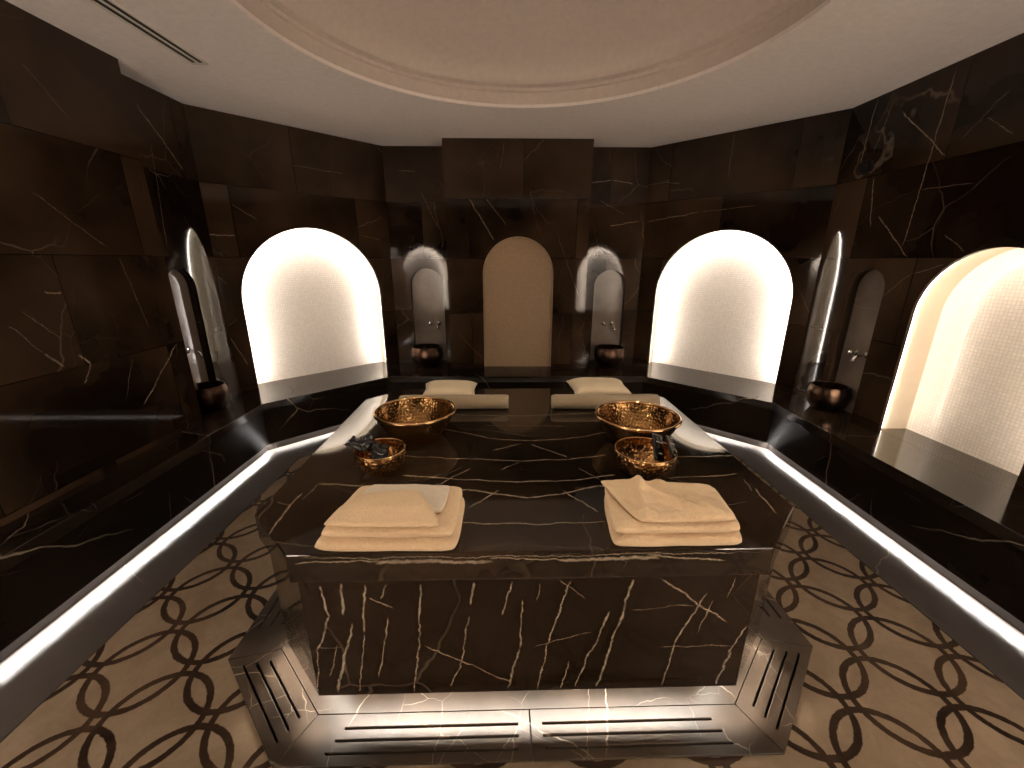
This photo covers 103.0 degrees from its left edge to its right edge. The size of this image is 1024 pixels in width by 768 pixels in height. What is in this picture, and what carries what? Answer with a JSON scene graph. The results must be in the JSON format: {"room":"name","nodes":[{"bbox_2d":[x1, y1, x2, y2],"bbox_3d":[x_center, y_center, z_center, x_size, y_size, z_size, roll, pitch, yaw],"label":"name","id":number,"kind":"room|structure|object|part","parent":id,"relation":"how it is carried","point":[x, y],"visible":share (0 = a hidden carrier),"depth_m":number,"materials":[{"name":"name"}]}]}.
{"room":"spa","nodes":[
{"label":"spa","id":0,"kind":"room"},
{"bbox_2d":[0,0,202,526],"bbox_3d":[-2.158,-0.176,1.216,0.431,2.323,2.360,0,17,-1],"label":"wall","id":1,"kind":"structure","parent":0,"point":[95,371],"depth_m":1.80,"materials":[{"name":"stone"}]},
{"bbox_2d":[121,74,240,396],"bbox_3d":[-2.123,-0.604,2.627,0.055,2.323,0.626,0,17,-1],"label":"wall","id":2,"kind":"structure","parent":0,"point":[159,121],"depth_m":2.62,"materials":[{"name":"stone"}]},
{"bbox_2d":[186,348,202,357],"bbox_3d":[-2.102,-0.196,2.659,0.096,0.066,0.125,0,17,-1],"label":"tap","id":3,"kind":"object","parent":2,"relation":"attached to","point":[188,350],"visible":0.52,"depth_m":2.69,"materials":[{"name":"silver metal"}]},
{"bbox_2d":[183,104,398,390],"bbox_3d":[-1.662,-0.850,3.441,0.125,2.323,1.380,16,23,42],"label":"wall","id":4,"kind":"structure","parent":0,"point":[297,218],"depth_m":3.31,"materials":[{"name":"stone"}]},
{"bbox_3d":[-1.710,-0.700,3.528,0.001,1.235,1.152,16,23,42],"label":"mosaic panel","id":5,"kind":"part","parent":4,"relation":"part of","materials":[{"name":"white tile"}]},
{"bbox_3d":[-1.667,-0.082,3.670,0.125,0.030,1.152,16,23,42],"label":"niche sill","id":6,"kind":"part","parent":4,"relation":"part of","materials":[{"name":"brown stone"}]},
{"bbox_2d":[0,454,1023,767],"bbox_3d":[0.068,0.805,2.032,5.200,0.020,5.180,0,17,-1],"label":"floor","id":7,"kind":"structure","parent":0,"point":[884,686],"depth_m":1.34,"materials":[{"name":"stone"}]},
{"bbox_2d":[228,588,286,659],"bbox_3d":[-0.922,0.903,1.674,0.173,0.016,0.497,0,17,-1],"label":"drain grating","id":8,"kind":"object","parent":7,"relation":"on","point":[267,633],"visible":0.48,"depth_m":1.53,"materials":[{"name":"brown stone"}]},
{"bbox_2d":[228,650,317,767],"bbox_3d":[-0.782,1.008,1.331,0.460,0.016,0.144,16,23,41],"label":"drain grating","id":9,"kind":"object","parent":7,"relation":"on","point":[275,751],"visible":1,"depth_m":1.30,"materials":[{"name":"brown stone"}]},
{"bbox_2d":[273,710,531,767],"bbox_3d":[-0.303,1.048,1.202,0.717,0.016,0.146,0,17,-1],"label":"drain grating","id":10,"kind":"object","parent":7,"relation":"on","point":[503,736],"visible":1,"depth_m":1.19,"materials":[{"name":"brown stone"}]},
{"bbox_2d":[0,432,1023,742],"bbox_3d":[0.066,0.741,2.219,3.786,0.014,3.216,0,17,-1],"label":"led strip light","id":11,"kind":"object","parent":7,"relation":"on","point":[40,666],"depth_m":1.76,"materials":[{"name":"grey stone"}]},
{"bbox_2d":[0,392,268,662],"bbox_3d":[-1.919,0.630,1.906,0.333,0.372,2.726,0,17,-1],"label":"bench","id":12,"kind":"object","parent":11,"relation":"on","point":[56,553],"visible":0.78,"depth_m":1.80,"materials":[{"name":"stone"}]},
{"bbox_3d":[-1.918,0.479,1.860,0.333,0.055,2.726,0,17,-1],"label":"seat","id":13,"kind":"part","parent":12,"relation":"part of","materials":[{"name":"stone"}]},
{"bbox_2d":[195,381,228,412],"bbox_3d":[-2.059,0.089,2.761,0.237,0.170,0.237,0,17,-1],"label":"basin","id":14,"kind":"object","parent":12,"relation":"on","point":[212,396],"visible":0.8,"depth_m":2.71,"materials":[{"name":"orange metal"}]},
{"bbox_2d":[241,362,398,449],"bbox_3d":[-1.462,0.138,3.533,0.440,0.372,1.379,16,23,42],"label":"bench","id":15,"kind":"object","parent":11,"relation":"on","point":[295,411],"visible":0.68,"depth_m":3.23,"materials":[{"name":"stone"}]},
{"bbox_3d":[-1.461,-0.014,3.487,0.440,0.055,1.379,16,23,42],"label":"seat","id":16,"kind":"part","parent":15,"relation":"part of","materials":[{"name":"stone"}]},
{"bbox_3d":[-1.430,0.211,3.292,0.018,0.261,1.025,16,23,42],"label":"panel","id":17,"kind":"part","parent":15,"relation":"part of","materials":[{"name":"stone"}]},
{"bbox_2d":[391,361,643,392],"bbox_3d":[0.045,0.030,3.900,2.358,0.372,0.557,0,17,-1],"label":"bench","id":18,"kind":"object","parent":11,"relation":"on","point":[406,375],"visible":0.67,"depth_m":3.62,"materials":[{"name":"stone"}]},
{"bbox_2d":[411,343,442,367],"bbox_3d":[-0.817,-0.273,3.926,0.301,0.191,0.301,0,17,-1],"label":"basin","id":19,"kind":"object","parent":18,"relation":"on","point":[426,355],"visible":1,"depth_m":3.82,"materials":[{"name":"orange metal"}]},
{"bbox_3d":[0.048,0.105,3.653,2.253,0.261,0.018,0,17,-1],"label":"panel","id":20,"kind":"part","parent":18,"relation":"part of","materials":[{"name":"stone"}]},
{"bbox_3d":[0.046,-0.121,3.854,2.358,0.055,0.557,0,17,-1],"label":"seat","id":21,"kind":"part","parent":18,"relation":"part of","materials":[{"name":"stone"}]},
{"bbox_2d":[594,344,624,367],"bbox_3d":[0.933,-0.268,3.922,0.291,0.191,0.291,0,17,-1],"label":"basin","id":22,"kind":"object","parent":18,"relation":"on","point":[605,355],"visible":1,"depth_m":3.82,"materials":[{"name":"orange metal"}]},
{"bbox_2d":[633,362,791,448],"bbox_3d":[1.561,0.134,3.568,1.379,0.372,0.440,16,23,42],"label":"bench","id":23,"kind":"object","parent":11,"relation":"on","point":[741,411],"visible":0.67,"depth_m":3.25,"materials":[{"name":"stone"}]},
{"bbox_3d":[1.535,0.207,3.326,1.025,0.261,0.018,16,23,42],"label":"panel","id":24,"kind":"part","parent":23,"relation":"part of","materials":[{"name":"stone"}]},
{"bbox_3d":[1.561,-0.018,3.522,1.379,0.055,0.440,16,23,42],"label":"seat","id":25,"kind":"part","parent":23,"relation":"part of","materials":[{"name":"stone"}]},
{"bbox_2d":[767,391,1023,633],"bbox_3d":[2.057,0.625,1.952,0.333,0.372,2.726,0,17,-1],"label":"bench","id":26,"kind":"object","parent":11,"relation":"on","point":[968,527],"visible":1,"depth_m":1.95,"materials":[{"name":"stone"}]},
{"bbox_2d":[806,381,850,412],"bbox_3d":[2.163,0.089,2.791,0.241,0.170,0.241,0,17,-1],"label":"basin","id":27,"kind":"object","parent":26,"relation":"on","point":[826,396],"visible":1,"depth_m":2.73,"materials":[{"name":"orange metal"}]},
{"bbox_3d":[2.057,0.473,1.906,0.333,0.055,2.726,0,17,-1],"label":"seat","id":28,"kind":"part","parent":26,"relation":"part of","materials":[{"name":"stone"}]},
{"bbox_2d":[282,634,760,719],"bbox_3d":[0.037,0.848,1.942,1.773,0.062,1.393,0,17,-1],"label":"plinth","id":29,"kind":"object","parent":7,"relation":"on","point":[529,700],"visible":0.19,"depth_m":1.30,"materials":[{"name":"brown stone"}]},
{"bbox_2d":[255,388,793,695],"bbox_3d":[0.037,0.526,1.843,1.658,0.612,1.429,0,17,-1],"label":"massage table","id":30,"kind":"object","parent":29,"relation":"on","point":[535,591],"visible":0.76,"depth_m":1.19,"materials":[{"name":"stone"}]},
{"bbox_3d":[-0.663,0.702,1.249,0.251,0.429,0.022,16,23,41],"label":"panel","id":31,"kind":"part","parent":30,"relation":"part of","materials":[{"name":"stone"}]},
{"bbox_2d":[353,438,405,476],"bbox_3d":[-0.471,0.272,1.467,0.179,0.091,0.179,12,20,34],"label":"copper bowl","id":32,"kind":"object","parent":30,"relation":"on","point":[389,465],"visible":0.89,"depth_m":1.41,"materials":[{"name":"brown"}]},
{"bbox_2d":[344,435,371,451],"bbox_3d":[-0.551,0.215,1.464,0.085,0.039,0.055,5,17,14],"label":"sachet","id":33,"kind":"object","parent":32,"relation":"in","point":[354,442],"visible":1,"depth_m":1.46,"materials":[{"name":"grey"}]},
{"bbox_2d":[359,433,376,451],"bbox_3d":[-0.521,0.214,1.492,0.068,0.048,0.050,14,22,39],"label":"sachet","id":34,"kind":"object","parent":32,"relation":"in","point":[369,436],"visible":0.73,"depth_m":1.49,"materials":[{"name":"grey"}]},
{"bbox_2d":[371,442,388,458],"bbox_3d":[-0.471,0.241,1.453,0.060,0.042,0.092,-4,17,-14],"label":"sachet","id":35,"kind":"object","parent":32,"relation":"in","point":[378,451],"visible":0.87,"depth_m":1.45,"materials":[{"name":"grey"}]},
{"bbox_2d":[315,497,464,550],"bbox_3d":[-0.328,0.388,1.168,0.377,0.040,0.252,0,17,-1],"label":"folded towel","id":36,"kind":"object","parent":30,"relation":"on","point":[446,543],"visible":0.33,"depth_m":1.05,"materials":[{"name":"beige fabric"}]},
{"bbox_2d":[321,485,461,537],"bbox_3d":[-0.321,0.355,1.158,0.352,0.031,0.241,0,17,-1],"label":"folded towel","id":37,"kind":"object","parent":36,"relation":"on","point":[448,517],"visible":0.49,"depth_m":1.05,"materials":[{"name":"beige fabric"}]},
{"bbox_2d":[324,490,438,527],"bbox_3d":[-0.339,0.337,1.115,0.298,0.030,0.157,0,17,-1],"label":"folded towel","id":38,"kind":"object","parent":37,"relation":"on","point":[399,508],"visible":1,"depth_m":1.08,"materials":[{"name":"beige fabric"}]},
{"bbox_2d":[362,484,449,512],"bbox_3d":[-0.319,0.328,1.177,0.265,0.010,0.143,0,17,-1],"label":"folded cloth","id":39,"kind":"object","parent":37,"relation":"on","point":[436,496],"visible":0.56,"depth_m":1.21,"materials":[{"name":"fabric"}]},
{"bbox_2d":[373,396,455,443],"bbox_3d":[-0.414,0.166,1.759,0.347,0.126,0.347,0,17,-1],"label":"copper bowl","id":40,"kind":"object","parent":30,"relation":"on","point":[417,419],"visible":0.96,"depth_m":1.80,"materials":[{"name":"brown"}]},
{"bbox_2d":[423,380,477,394],"bbox_3d":[-0.340,0.035,2.232,0.295,0.090,0.181,0,17,-2],"label":"cushion","id":41,"kind":"object","parent":30,"relation":"on","point":[437,387],"visible":0.69,"depth_m":2.18,"materials":[{"name":"beige fabric"}]},
{"bbox_2d":[399,394,508,408],"bbox_3d":[-0.296,0.091,2.098,0.558,0.071,0.090,0,17,-1],"label":"rolled towel","id":42,"kind":"object","parent":30,"relation":"on","point":[499,401],"visible":0.59,"depth_m":2.07,"materials":[{"name":"beige fabric"}]},
{"bbox_3d":[0.055,0.723,1.184,1.269,0.429,0.020,0,17,-1],"label":"panel","id":43,"kind":"part","parent":30,"relation":"part of","materials":[{"name":"stone"}]},
{"bbox_2d":[566,377,631,393],"bbox_3d":[0.483,0.027,2.250,0.350,0.102,0.191,1,17,1],"label":"cushion","id":44,"kind":"object","parent":30,"relation":"on","point":[583,385],"visible":0.67,"depth_m":2.19,"materials":[{"name":"beige fabric"}]},
{"bbox_2d":[551,394,659,408],"bbox_3d":[0.480,0.089,2.107,0.552,0.073,0.092,0,17,-1],"label":"rolled towel","id":45,"kind":"object","parent":30,"relation":"on","point":[558,401],"visible":0.76,"depth_m":2.07,"materials":[{"name":"beige fabric"}]},
{"bbox_2d":[595,400,681,442],"bbox_3d":[0.523,0.183,1.713,0.347,0.124,0.347,8,19,25],"label":"copper bowl","id":46,"kind":"object","parent":30,"relation":"on","point":[619,420],"visible":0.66,"depth_m":1.79,"materials":[{"name":"brown"}]},
{"bbox_2d":[614,437,677,479],"bbox_3d":[0.472,0.275,1.456,0.214,0.095,0.214,-8,19,-24],"label":"copper bowl","id":47,"kind":"object","parent":30,"relation":"on","point":[634,456],"visible":0.91,"depth_m":1.44,"materials":[{"name":"brown"}]},
{"bbox_2d":[652,433,664,461],"bbox_3d":[0.522,0.228,1.452,0.050,0.101,0.092,1,17,4],"label":"sachet","id":48,"kind":"object","parent":47,"relation":"in","point":[658,449],"visible":0.99,"depth_m":1.44,"materials":[{"name":"grey"}]},
{"bbox_2d":[665,435,678,463],"bbox_3d":[0.565,0.230,1.435,0.047,0.099,0.098,-2,17,-8],"label":"sachet","id":49,"kind":"object","parent":47,"relation":"in","point":[669,441],"visible":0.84,"depth_m":1.43,"materials":[{"name":"grey"}]},
{"bbox_2d":[604,497,741,546],"bbox_3d":[0.452,0.385,1.185,0.369,0.040,0.238,0,17,-1],"label":"folded towel","id":50,"kind":"object","parent":30,"relation":"on","point":[716,538],"visible":0.29,"depth_m":1.08,"materials":[{"name":"beige fabric"}]},
{"bbox_2d":[605,487,739,533],"bbox_3d":[0.451,0.353,1.177,0.363,0.029,0.230,0,17,-1],"label":"folded towel","id":51,"kind":"object","parent":50,"relation":"on","point":[622,521],"visible":0.45,"depth_m":1.08,"materials":[{"name":"beige fabric"}]},
{"bbox_2d":[601,475,735,521],"bbox_3d":[0.443,0.317,1.167,0.330,0.047,0.209,0,17,-1],"label":"towel","id":52,"kind":"object","parent":51,"relation":"on","point":[656,500],"visible":1,"depth_m":1.15,"materials":[{"name":"beige fabric"}]},
{"bbox_3d":[0.768,0.694,1.285,0.022,0.429,0.251,16,23,41],"label":"panel","id":53,"kind":"part","parent":30,"relation":"part of","materials":[{"name":"stone"}]},
{"bbox_2d":[530,704,783,761],"bbox_3d":[0.416,1.044,1.220,0.719,0.016,0.145,0,17,-1],"label":"drain grating","id":54,"kind":"object","parent":7,"relation":"on","point":[578,734],"visible":1,"depth_m":1.21,"materials":[{"name":"brown stone"}]},
{"bbox_2d":[735,639,812,753],"bbox_3d":[0.886,0.999,1.372,0.144,0.016,0.460,16,23,41],"label":"drain grating","id":55,"kind":"object","parent":7,"relation":"on","point":[748,693],"visible":1,"depth_m":1.34,"materials":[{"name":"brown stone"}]},
{"bbox_2d":[758,591,812,646],"bbox_3d":[1.008,0.893,1.724,0.174,0.016,0.495,0,17,-1],"label":"drain grating","id":56,"kind":"object","parent":7,"relation":"on","point":[776,625],"visible":0.33,"depth_m":1.56,"materials":[{"name":"brown stone"}]},
{"bbox_2d":[5,0,1023,146],"bbox_3d":[0.073,-1.602,1.355,5.200,0.375,5.280,0,17,-1],"label":"ceiling","id":57,"kind":"structure","parent":0,"point":[612,73],"depth_m":2.20,"materials":[{"name":"white paint"}]},
{"bbox_2d":[89,0,207,64],"bbox_3d":[-1.569,-1.328,1.094,0.080,0.006,2.030,0,17,-1],"label":"ceiling vent","id":58,"kind":"object","parent":57,"relation":"in","point":[110,6],"visible":1,"depth_m":1.76,"materials":[{"name":"white metal"}]},
{"bbox_2d":[382,146,651,360],"bbox_3d":[0.044,-0.988,3.912,2.358,2.323,0.055,0,17,-1],"label":"wall","id":59,"kind":"structure","parent":0,"point":[413,175],"depth_m":3.79,"materials":[{"name":"stone"}]},
{"bbox_2d":[428,322,440,329],"bbox_3d":[-0.769,-0.575,4.006,0.125,0.066,0.096,0,17,-1],"label":"tap","id":60,"kind":"object","parent":59,"relation":"attached to","point":[429,323],"visible":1,"depth_m":4.00,"materials":[{"name":"silver metal"}]},
{"bbox_2d":[442,138,593,367],"bbox_3d":[0.047,-0.915,3.668,1.240,2.323,0.050,0,17,-1],"label":"wall pier","id":61,"kind":"object","parent":59,"relation":"attached to","point":[517,210],"visible":0.9,"depth_m":3.57,"materials":[{"name":"stone"}]},
{"bbox_3d":[0.053,-0.148,3.901,0.630,0.030,0.050,0,17,-1],"label":"niche sill","id":62,"kind":"part","parent":61,"relation":"part of","materials":[{"name":"brown stone"}]},
{"bbox_3d":[0.054,-0.732,3.750,0.630,1.174,0.001,0,17,-1],"label":"mosaic panel","id":63,"kind":"part","parent":61,"relation":"part of","materials":[{"name":"beige tile"}]},
{"bbox_2d":[602,322,614,329],"bbox_3d":[0.958,-0.577,4.026,0.125,0.066,0.096,0,17,-1],"label":"tap","id":64,"kind":"object","parent":59,"relation":"attached to","point":[603,323],"visible":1,"depth_m":4.03,"materials":[{"name":"silver metal"}]},
{"bbox_2d":[244,641,798,760],"bbox_3d":[0.036,0.908,1.962,2.104,0.065,1.665,0,17,-1],"label":"trim","id":65,"kind":"structure","parent":0,"point":[772,654],"depth_m":1.38,"materials":[{"name":"black"}]},
{"bbox_2d":[633,108,851,390],"bbox_3d":[1.760,-0.854,3.481,1.380,2.323,0.125,16,23,42],"label":"wall","id":66,"kind":"structure","parent":0,"point":[736,222],"depth_m":3.35,"materials":[{"name":"stone"}]},
{"bbox_3d":[1.775,-0.083,3.698,1.118,0.030,0.125,16,23,42],"label":"niche sill","id":67,"kind":"part","parent":66,"relation":"part of","materials":[{"name":"brown stone"}]},
{"bbox_3d":[1.820,-0.698,3.558,1.118,1.228,0.001,16,23,42],"label":"mosaic panel","id":68,"kind":"part","parent":66,"relation":"part of","materials":[{"name":"white tile"}]},
{"bbox_2d":[793,33,1023,495],"bbox_3d":[2.319,-0.290,1.622,0.185,2.323,2.832,0,17,-1],"label":"wall","id":69,"kind":"structure","parent":0,"point":[943,189],"depth_m":2.19,"materials":[{"name":"stone"}]},
{"bbox_3d":[2.241,0.194,2.787,0.055,0.030,0.256,0,17,-1],"label":"niche sill","id":70,"kind":"part","parent":69,"relation":"part of","materials":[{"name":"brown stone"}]},
{"bbox_2d":[848,350,867,362],"bbox_3d":[2.222,-0.183,2.646,0.096,0.066,0.125,0,17,-1],"label":"tap","id":71,"kind":"object","parent":69,"relation":"attached to","point":[850,352],"visible":0.91,"depth_m":2.61,"materials":[{"name":"silver metal"}]},
{"bbox_3d":[2.243,-0.207,2.683,0.044,0.033,0.033,0,17,-1],"label":"valve handle","id":72,"kind":"part","parent":71,"relation":"part of","materials":[{"name":"silver metal"}]},
{"bbox_3d":[2.220,-0.165,2.607,0.092,0.055,0.019,0,17,-1],"label":"spout","id":73,"kind":"part","parent":71,"relation":"part of","materials":[{"name":"silver metal"}]},
{"bbox_2d":[857,159,872,174],"bbox_3d":[2.191,-1.356,2.541,0.048,0.090,0.090,0,17,-1],"label":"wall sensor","id":74,"kind":"object","parent":69,"relation":"attached to","point":[865,166],"visible":1,"depth_m":2.52,"materials":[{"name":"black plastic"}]},
{"bbox_3d":[2.314,0.389,2.144,0.185,0.030,0.714,0,17,-1],"label":"niche sill","id":75,"kind":"part","parent":69,"relation":"part of","materials":[{"name":"brown stone"}]},
{"bbox_3d":[2.408,-0.128,1.988,0.001,1.051,0.714,0,17,-1],"label":"mosaic panel","id":76,"kind":"part","parent":69,"relation":"part of","materials":[{"name":"white tile"}]}
]}

